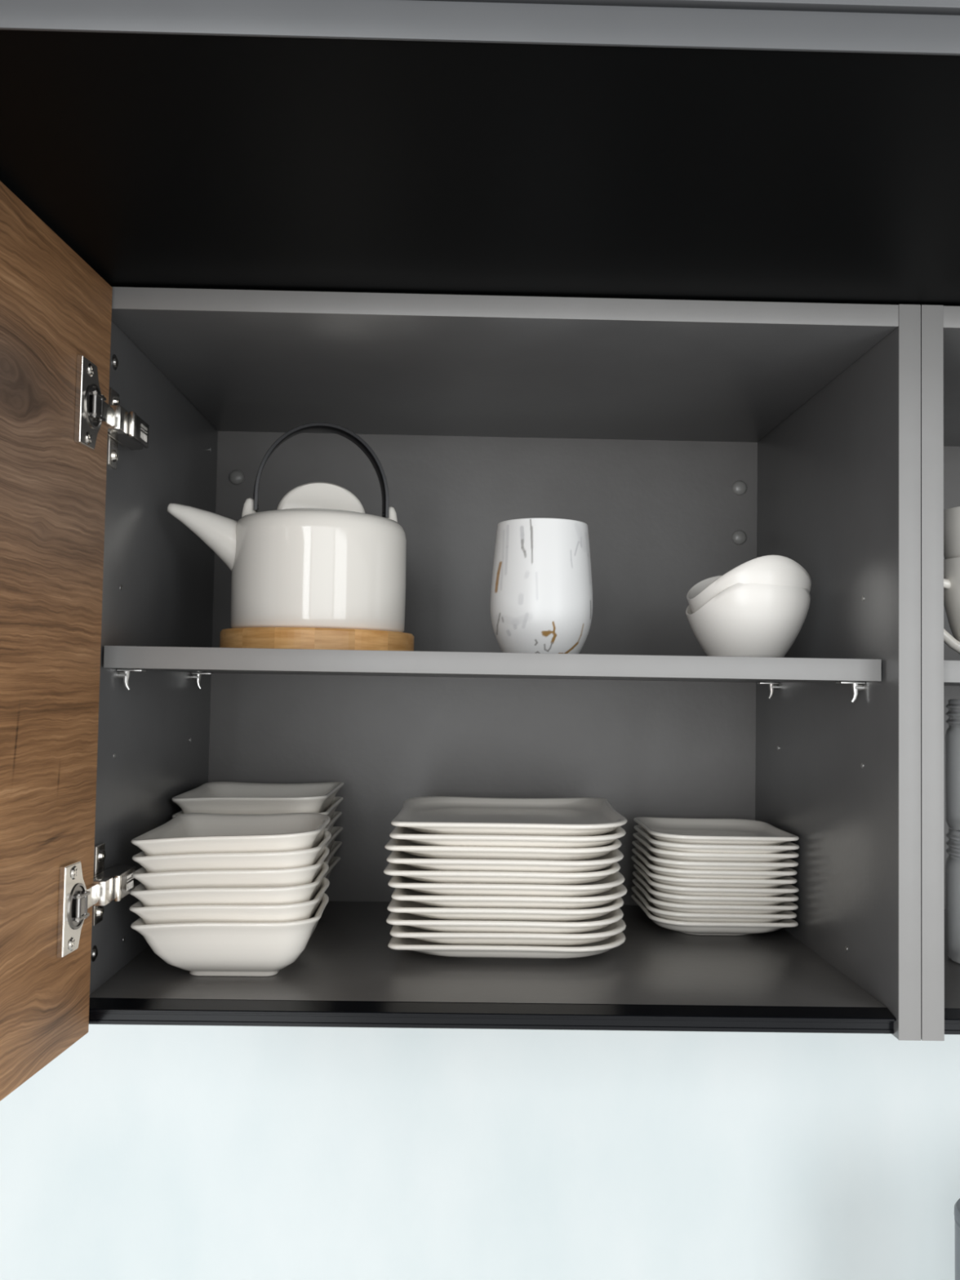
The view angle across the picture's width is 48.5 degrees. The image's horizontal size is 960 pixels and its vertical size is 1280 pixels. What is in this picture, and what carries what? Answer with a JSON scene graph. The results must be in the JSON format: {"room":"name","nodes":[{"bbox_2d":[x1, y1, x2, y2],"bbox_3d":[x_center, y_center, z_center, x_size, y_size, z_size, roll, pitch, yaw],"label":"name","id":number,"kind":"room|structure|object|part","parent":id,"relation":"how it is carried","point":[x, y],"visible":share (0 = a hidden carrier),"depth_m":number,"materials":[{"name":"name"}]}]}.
{"room":"kitchen","nodes":[
{"label":"kitchen","id":0,"kind":"room"},
{"bbox_2d":[0,1024,959,1279],"bbox_3d":[0.074,-0.185,1.191,3.300,2.050,0.098,1,-2,-1],"label":"wall","id":1,"kind":"structure","parent":0,"point":[138,1152],"depth_m":1.11,"materials":[{"name":"white paint"}]},
{"bbox_2d":[0,181,920,1101],"bbox_3d":[-0.003,0.009,0.637,0.631,0.519,0.982,1,-2,-1],"label":"upper cabinet","id":2,"kind":"object","parent":1,"relation":"attached to","point":[693,442],"visible":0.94,"depth_m":0.86,"materials":[{"name":"grey laminate"}]},
{"bbox_3d":[-0.286,-0.003,0.440,0.018,0.516,0.597,1,-2,3],"label":"door","id":3,"kind":"part","parent":2,"relation":"part of","materials":[{"name":"brown wood"}]},
{"bbox_3d":[-0.265,0.174,0.694,0.004,0.057,0.036,1,-2,3],"label":"cup plate","id":4,"kind":"part","parent":2,"relation":"part of","materials":[{"name":"silver metal"}]},
{"bbox_2d":[68,883,85,929],"bbox_3d":[-0.264,0.174,0.696,0.003,0.030,0.026,1,-2,3],"label":"hinge","id":5,"kind":"object","parent":2,"relation":"on","point":[77,891],"depth_m":0.69,"materials":[{"name":"silver metal"}]},
{"bbox_3d":[-0.260,-0.156,0.708,0.004,0.057,0.036,1,-2,3],"label":"cup plate","id":6,"kind":"part","parent":2,"relation":"part of","materials":[{"name":"silver metal"}]},
{"bbox_3d":[-0.264,0.173,0.721,0.004,0.013,0.020,1,-2,-1],"label":"link arm","id":7,"kind":"part","parent":2,"relation":"part of","materials":[{"name":"silver metal"}]},
{"bbox_2d":[85,383,101,428],"bbox_3d":[-0.258,-0.156,0.710,0.003,0.030,0.026,1,-2,3],"label":"hinge","id":8,"kind":"object","parent":2,"relation":"on","point":[93,391],"depth_m":0.70,"materials":[{"name":"silver metal"}]},
{"bbox_3d":[-0.259,-0.156,0.735,0.004,0.013,0.020,1,-2,-1],"label":"link arm","id":9,"kind":"part","parent":2,"relation":"part of","materials":[{"name":"silver metal"}]},
{"bbox_3d":[-0.265,0.176,0.773,0.014,0.016,0.053,1,-2,-1],"label":"arm","id":10,"kind":"part","parent":2,"relation":"part of","materials":[{"name":"silver metal"}]},
{"bbox_3d":[-0.259,-0.154,0.787,0.014,0.016,0.053,1,-2,-1],"label":"arm","id":11,"kind":"part","parent":2,"relation":"part of","materials":[{"name":"silver metal"}]},
{"bbox_3d":[-0.256,0.176,0.770,0.003,0.018,0.035,1,-2,-1],"label":"arm","id":12,"kind":"part","parent":2,"relation":"part of","materials":[{"name":"silver metal"}]},
{"bbox_3d":[-0.251,-0.154,0.785,0.003,0.018,0.035,1,-2,-1],"label":"arm","id":13,"kind":"part","parent":2,"relation":"part of","materials":[{"name":"silver metal"}]},
{"bbox_3d":[-0.284,0.017,0.932,0.016,0.519,0.382,1,-2,-1],"label":"panel","id":14,"kind":"part","parent":2,"relation":"part of","materials":[{"name":"grey laminate"}]},
{"bbox_2d":[130,893,328,976],"bbox_3d":[-0.190,0.232,0.843,0.136,0.050,0.136,1,-2,-2],"label":"square bowl","id":15,"kind":"object","parent":2,"relation":"on","point":[200,948],"visible":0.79,"depth_m":0.79,"materials":[{"name":"white ceramic"}]},
{"bbox_2d":[128,876,329,924],"bbox_3d":[-0.190,0.220,0.843,0.136,0.050,0.136,1,-2,0],"label":"square bowl","id":16,"kind":"object","parent":15,"relation":"on","point":[307,909],"visible":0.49,"depth_m":0.78,"materials":[{"name":"white ceramic"}]},
{"bbox_2d":[129,861,328,906],"bbox_3d":[-0.191,0.207,0.843,0.136,0.050,0.136,0,-2,-1],"label":"square bowl","id":17,"kind":"object","parent":16,"relation":"on","point":[305,892],"visible":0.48,"depth_m":0.78,"materials":[{"name":"white ceramic"}]},
{"bbox_2d":[132,846,329,889],"bbox_3d":[-0.190,0.195,0.846,0.136,0.050,0.136,0,-2,-1],"label":"square bowl","id":18,"kind":"object","parent":17,"relation":"on","point":[279,877],"visible":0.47,"depth_m":0.78,"materials":[{"name":"white ceramic"}]},
{"bbox_2d":[132,829,331,872],"bbox_3d":[-0.189,0.182,0.846,0.136,0.050,0.136,0,-2,-1],"label":"square bowl","id":19,"kind":"object","parent":18,"relation":"on","point":[306,857],"visible":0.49,"depth_m":0.79,"materials":[{"name":"white ceramic"}]},
{"bbox_2d":[130,813,330,856],"bbox_3d":[-0.190,0.169,0.846,0.136,0.050,0.136,-1,-2,-1],"label":"square bowl","id":20,"kind":"object","parent":19,"relation":"on","point":[186,833],"visible":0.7,"depth_m":0.84,"materials":[{"name":"white ceramic"}]},
{"bbox_2d":[324,856,340,879],"bbox_3d":[-0.208,0.238,1.000,0.138,0.050,0.138,1,-2,-1],"label":"square bowl","id":21,"kind":"object","parent":2,"relation":"on","point":[335,860],"visible":0.11,"depth_m":1.04,"materials":[{"name":"white ceramic"}]},
{"bbox_2d":[324,840,342,865],"bbox_3d":[-0.206,0.224,1.002,0.138,0.050,0.138,1,-2,-2],"label":"square bowl","id":22,"kind":"object","parent":21,"relation":"on","point":[336,844],"visible":0.07,"depth_m":1.04,"materials":[{"name":"white ceramic"}]},
{"bbox_2d":[324,826,342,860],"bbox_3d":[-0.206,0.209,1.002,0.138,0.050,0.138,1,-2,-1],"label":"square bowl","id":23,"kind":"object","parent":22,"relation":"on","point":[335,832],"visible":0.06,"depth_m":1.04,"materials":[{"name":"white ceramic"}]},
{"bbox_2d":[324,811,342,831],"bbox_3d":[-0.206,0.194,1.004,0.138,0.050,0.138,1,-2,-2],"label":"square bowl","id":24,"kind":"object","parent":23,"relation":"on","point":[336,815],"visible":0.07,"depth_m":1.04,"materials":[{"name":"white ceramic"}]},
{"bbox_2d":[172,796,343,818],"bbox_3d":[-0.205,0.179,1.003,0.138,0.050,0.138,1,-2,-1],"label":"square bowl","id":25,"kind":"object","parent":24,"relation":"on","point":[330,811],"visible":0.09,"depth_m":1.02,"materials":[{"name":"white ceramic"}]},
{"bbox_2d":[171,782,343,813],"bbox_3d":[-0.205,0.164,1.004,0.138,0.050,0.138,1,-2,0],"label":"square bowl","id":26,"kind":"object","parent":25,"relation":"on","point":[212,797],"visible":0.65,"depth_m":0.95,"materials":[{"name":"white ceramic"}]},
{"bbox_3d":[0.005,0.030,1.119,0.568,0.517,0.018,1,-2,-1],"label":"panel","id":27,"kind":"part","parent":2,"relation":"part of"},
{"bbox_3d":[0.004,0.272,0.927,0.568,0.016,0.345,1,-2,-1],"label":"panel","id":28,"kind":"part","parent":2,"relation":"part of","materials":[{"name":"grey wood"}]},
{"bbox_2d":[103,645,881,682],"bbox_3d":[0.008,0.024,0.939,0.563,0.016,0.337,1,-2,-1],"label":"shelf","id":29,"kind":"object","parent":2,"relation":"attached to","point":[198,660],"visible":0.99,"depth_m":0.77,"materials":[{"name":"grey laminate"}]},
{"bbox_2d":[219,627,413,650],"bbox_3d":[-0.139,0.003,0.913,0.164,0.019,0.164,1,-2,-1],"label":"trivet","id":30,"kind":"object","parent":29,"relation":"on","point":[322,638],"visible":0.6,"depth_m":0.84,"materials":[{"name":"brown wood"}]},
{"bbox_2d":[167,422,406,632],"bbox_3d":[-0.148,-0.097,0.905,0.148,0.180,0.181,-1,-3,41],"label":"teapot","id":31,"kind":"object","parent":30,"relation":"on","point":[316,560],"visible":0.93,"depth_m":0.86,"materials":[{"name":"white ceramic"}]},
{"bbox_3d":[-0.221,-0.084,0.895,0.082,0.058,0.044,2,-3,-15],"label":"spout","id":32,"kind":"part","parent":31,"relation":"part of","materials":[{"name":"white ceramic"}]},
{"bbox_3d":[-0.137,-0.121,0.919,0.077,0.031,0.017,2,-3,-15],"label":"lid knob","id":33,"kind":"part","parent":31,"relation":"part of","materials":[{"name":"white ceramic"}]},
{"bbox_3d":[-0.136,-0.147,0.920,0.115,0.079,0.018,2,-3,-15],"label":"handle","id":34,"kind":"part","parent":31,"relation":"part of","materials":[{"name":"black metal"}]},
{"bbox_3d":[-0.137,-0.104,0.918,0.097,0.005,0.097,2,-3,-15],"label":"lid","id":35,"kind":"part","parent":31,"relation":"part of","materials":[{"name":"white ceramic"}]},
{"bbox_2d":[490,518,592,653],"bbox_3d":[0.052,-0.041,0.898,0.086,0.112,0.086,-1,-3,44],"label":"tumbler","id":36,"kind":"object","parent":29,"relation":"on","point":[541,592],"visible":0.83,"depth_m":0.86,"materials":[{"name":"ceramic"}]},
{"bbox_2d":[685,582,810,657],"bbox_3d":[0.226,-0.018,0.900,0.101,0.072,0.105,1,-2,-1],"label":"bowl","id":37,"kind":"object","parent":29,"relation":"on","point":[751,620],"visible":0.91,"depth_m":0.86,"materials":[{"name":"white ceramic"}]},
{"bbox_2d":[686,555,811,613],"bbox_3d":[0.227,-0.031,0.901,0.101,0.072,0.105,1,-2,-1],"label":"bowl","id":38,"kind":"object","parent":37,"relation":"in","point":[778,570],"visible":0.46,"depth_m":0.86,"materials":[{"name":"white ceramic"}]},
{"bbox_3d":[0.012,-0.229,0.939,0.568,0.016,0.363,1,-2,-1],"label":"panel","id":39,"kind":"part","parent":2,"relation":"part of","materials":[{"name":"grey laminate"}]},
{"bbox_2d":[387,931,626,958],"bbox_3d":[0.025,0.255,0.938,0.197,0.020,0.197,1,-2,0],"label":"dinner plate","id":40,"kind":"object","parent":2,"relation":"on","point":[395,943],"visible":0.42,"depth_m":0.85,"materials":[{"name":"white ceramic"}]},
{"bbox_2d":[390,918,626,946],"bbox_3d":[0.024,0.245,0.940,0.197,0.020,0.197,1,-2,-1],"label":"dinner plate","id":41,"kind":"object","parent":40,"relation":"on","point":[397,931],"visible":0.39,"depth_m":0.85,"materials":[{"name":"white ceramic"}]},
{"bbox_2d":[386,907,623,933],"bbox_3d":[0.023,0.235,0.939,0.197,0.020,0.197,1,-2,-1],"label":"dinner plate","id":42,"kind":"object","parent":41,"relation":"on","point":[393,918],"visible":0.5,"depth_m":0.85,"materials":[{"name":"white ceramic"}]},
{"bbox_2d":[386,897,623,921],"bbox_3d":[0.023,0.226,0.940,0.197,0.020,0.197,1,-2,-1],"label":"dinner plate","id":43,"kind":"object","parent":42,"relation":"on","point":[394,906],"visible":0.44,"depth_m":0.85,"materials":[{"name":"white ceramic"}]},
{"bbox_2d":[391,884,627,909],"bbox_3d":[0.025,0.216,0.941,0.197,0.020,0.197,1,-2,-1],"label":"dinner plate","id":44,"kind":"object","parent":43,"relation":"on","point":[398,894],"visible":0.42,"depth_m":0.85,"materials":[{"name":"white ceramic"}]},
{"bbox_2d":[387,871,625,897],"bbox_3d":[0.024,0.206,0.940,0.197,0.020,0.197,1,-2,-1],"label":"dinner plate","id":45,"kind":"object","parent":44,"relation":"on","point":[615,879],"visible":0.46,"depth_m":0.85,"materials":[{"name":"white ceramic"}]},
{"bbox_2d":[383,862,620,884],"bbox_3d":[0.020,0.197,0.941,0.197,0.020,0.197,1,-2,-1],"label":"dinner plate","id":46,"kind":"object","parent":45,"relation":"on","point":[393,869],"visible":0.39,"depth_m":0.85,"materials":[{"name":"white ceramic"}]},
{"bbox_2d":[386,848,623,872],"bbox_3d":[0.023,0.187,0.940,0.197,0.020,0.197,1,-2,-1],"label":"dinner plate","id":47,"kind":"object","parent":46,"relation":"on","point":[615,855],"visible":0.39,"depth_m":0.85,"materials":[{"name":"white ceramic"}]},
{"bbox_2d":[384,838,622,860],"bbox_3d":[0.022,0.177,0.942,0.197,0.020,0.197,1,-2,0],"label":"dinner plate","id":48,"kind":"object","parent":47,"relation":"on","point":[402,845],"visible":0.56,"depth_m":0.85,"materials":[{"name":"white ceramic"}]},
{"bbox_2d":[389,826,626,848],"bbox_3d":[0.025,0.168,0.940,0.197,0.020,0.197,1,-2,-1],"label":"dinner plate","id":49,"kind":"object","parent":48,"relation":"on","point":[398,833],"visible":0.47,"depth_m":0.85,"materials":[{"name":"white ceramic"}]},
{"bbox_2d":[391,795,627,835],"bbox_3d":[0.026,0.158,0.942,0.197,0.020,0.197,1,-2,-1],"label":"dinner plate","id":50,"kind":"object","parent":49,"relation":"on","point":[433,815],"visible":0.91,"depth_m":0.95,"materials":[{"name":"white ceramic"}]},
{"bbox_2d":[631,893,798,935],"bbox_3d":[0.217,0.262,1.007,0.131,0.019,0.131,1,-2,-1],"label":"plate","id":51,"kind":"object","parent":2,"relation":"on","point":[700,928],"visible":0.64,"depth_m":0.95,"materials":[{"name":"white ceramic"}]},
{"bbox_2d":[631,885,796,922],"bbox_3d":[0.217,0.254,1.007,0.131,0.019,0.131,1,-2,-1],"label":"plate","id":52,"kind":"object","parent":51,"relation":"on","point":[677,916],"visible":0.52,"depth_m":0.95,"materials":[{"name":"white ceramic"}]},
{"bbox_2d":[632,878,798,914],"bbox_3d":[0.218,0.247,1.007,0.131,0.019,0.131,1,-2,-1],"label":"plate","id":53,"kind":"object","parent":52,"relation":"on","point":[674,907],"visible":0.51,"depth_m":0.95,"materials":[{"name":"white ceramic"}]},
{"bbox_2d":[632,871,799,905],"bbox_3d":[0.218,0.239,1.008,0.131,0.019,0.131,1,-2,-1],"label":"plate","id":54,"kind":"object","parent":53,"relation":"on","point":[672,898],"visible":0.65,"depth_m":0.95,"materials":[{"name":"white ceramic"}]},
{"bbox_2d":[633,863,799,897],"bbox_3d":[0.219,0.232,1.008,0.131,0.019,0.131,1,-2,0],"label":"plate","id":55,"kind":"object","parent":54,"relation":"on","point":[786,888],"visible":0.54,"depth_m":0.95,"materials":[{"name":"white ceramic"}]},
{"bbox_2d":[631,855,797,888],"bbox_3d":[0.217,0.224,1.009,0.131,0.019,0.131,1,-2,-1],"label":"plate","id":56,"kind":"object","parent":55,"relation":"on","point":[673,881],"visible":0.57,"depth_m":0.95,"materials":[{"name":"white ceramic"}]},
{"bbox_2d":[631,847,797,879],"bbox_3d":[0.217,0.216,1.009,0.131,0.019,0.131,1,-2,-1],"label":"plate","id":57,"kind":"object","parent":56,"relation":"on","point":[687,873],"visible":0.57,"depth_m":0.95,"materials":[{"name":"white ceramic"}]},
{"bbox_2d":[631,840,798,871],"bbox_3d":[0.218,0.209,1.008,0.131,0.019,0.131,1,-2,-1],"label":"plate","id":58,"kind":"object","parent":57,"relation":"on","point":[680,864],"visible":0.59,"depth_m":0.95,"materials":[{"name":"white ceramic"}]},
{"bbox_2d":[632,832,799,862],"bbox_3d":[0.219,0.201,1.011,0.131,0.019,0.131,1,-2,-1],"label":"plate","id":59,"kind":"object","parent":58,"relation":"on","point":[663,854],"visible":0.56,"depth_m":0.95,"materials":[{"name":"white ceramic"}]},
{"bbox_2d":[633,825,799,853],"bbox_3d":[0.220,0.194,1.009,0.131,0.019,0.131,1,-2,-1],"label":"plate","id":60,"kind":"object","parent":59,"relation":"on","point":[712,848],"visible":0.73,"depth_m":0.95,"materials":[{"name":"white ceramic"}]},
{"bbox_2d":[633,817,799,845],"bbox_3d":[0.220,0.186,1.011,0.131,0.019,0.131,1,-2,-1],"label":"plate","id":61,"kind":"object","parent":60,"relation":"on","point":[677,830],"visible":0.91,"depth_m":1.04,"materials":[{"name":"white ceramic"}]},
{"bbox_3d":[0.300,0.027,0.942,0.016,0.519,0.382,1,-2,-1],"label":"panel","id":62,"kind":"part","parent":2,"relation":"part of","materials":[{"name":"grey laminate"}]},
{"bbox_2d":[0,0,959,306],"bbox_3d":[0.136,-0.533,0.812,2.800,0.584,0.683,1,-2,-1],"label":"upper cabinet","id":63,"kind":"object","parent":1,"relation":"attached to","point":[795,151],"visible":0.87,"depth_m":0.55,"materials":[{"name":"black wood"}]},
{"bbox_3d":[0.142,-0.557,0.480,2.800,0.565,0.018,1,-2,-1],"label":"panel","id":64,"kind":"part","parent":63,"relation":"part of","materials":[{"name":"grey wood"}]},
{"bbox_2d":[920,304,959,1040],"bbox_3d":[0.608,0.033,0.946,0.599,0.519,0.383,1,-2,-1],"label":"upper cabinet","id":65,"kind":"object","parent":1,"relation":"attached to","point":[940,324],"visible":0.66,"depth_m":0.75,"materials":[{"name":"grey laminate"}]},
{"bbox_3d":[0.316,0.028,0.942,0.016,0.519,0.382,1,-2,-1],"label":"panel","id":66,"kind":"part","parent":65,"relation":"part of","materials":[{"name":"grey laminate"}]},
{"bbox_2d":[943,660,959,685],"bbox_3d":[0.608,0.035,0.947,0.563,0.016,0.340,1,-2,-1],"label":"shelf","id":67,"kind":"object","parent":65,"relation":"attached to","point":[951,668],"visible":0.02,"depth_m":0.77,"materials":[{"name":"grey laminate"}]},
{"bbox_2d":[943,556,959,653],"bbox_3d":[0.434,-0.023,0.901,0.086,0.090,0.094,-1,-3,44],"label":"cup","id":68,"kind":"object","parent":67,"relation":"on","point":[951,566],"visible":0.62,"depth_m":0.90,"materials":[{"name":"white ceramic"}]},
{"bbox_2d":[943,506,959,559],"bbox_3d":[0.438,-0.065,0.906,0.086,0.090,0.086,1,-2,-1],"label":"cup","id":69,"kind":"object","parent":68,"relation":"in","point":[951,516],"visible":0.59,"depth_m":0.90,"materials":[{"name":"white ceramic"}]},
{"bbox_3d":[0.612,-0.219,0.949,0.568,0.016,0.363,1,-2,-1],"label":"panel","id":70,"kind":"part","parent":65,"relation":"part of","materials":[{"name":"grey laminate"}]},
{"bbox_3d":[0.605,0.041,1.128,0.568,0.517,0.018,1,-2,-1],"label":"panel","id":71,"kind":"part","parent":65,"relation":"part of","materials":[{"name":"grey wood"}]},
{"bbox_3d":[0.604,0.283,0.936,0.568,0.016,0.345,1,-2,-1],"label":"panel","id":72,"kind":"part","parent":65,"relation":"part of","materials":[{"name":"grey wood"}]},
{"bbox_2d":[945,827,959,963],"bbox_3d":[0.430,0.215,0.894,0.072,0.110,0.072,1,-2,-1],"label":"glass","id":73,"kind":"object","parent":65,"relation":"on","point":[952,864],"visible":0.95,"depth_m":0.89,"materials":[{"name":"white"}]},
{"bbox_2d":[945,699,959,831],"bbox_3d":[0.432,0.106,0.899,0.072,0.110,0.072,1,-2,-1],"label":"glass","id":74,"kind":"object","parent":73,"relation":"on","point":[952,735],"visible":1,"depth_m":0.89,"materials":[{"name":"white"}]},
{"bbox_3d":[0.062,0.844,0.775,3.300,0.040,0.647,1,-2,-1],"label":"countertop","id":75,"kind":"structure","parent":1,"relation":"attached to","visible":0},
{"bbox_2d":[954,1198,959,1279],"bbox_3d":[0.457,0.669,0.925,0.081,0.334,0.081,1,-2,-1],"label":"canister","id":76,"kind":"object","parent":75,"relation":"on","point":[957,1206],"visible":1,"depth_m":0.94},
{"bbox_3d":[0.460,0.508,0.932,0.081,0.010,0.081,1,-2,-1],"label":"lid","id":77,"kind":"part","parent":76,"relation":"part of","materials":[{"name":"white"}]}
]}

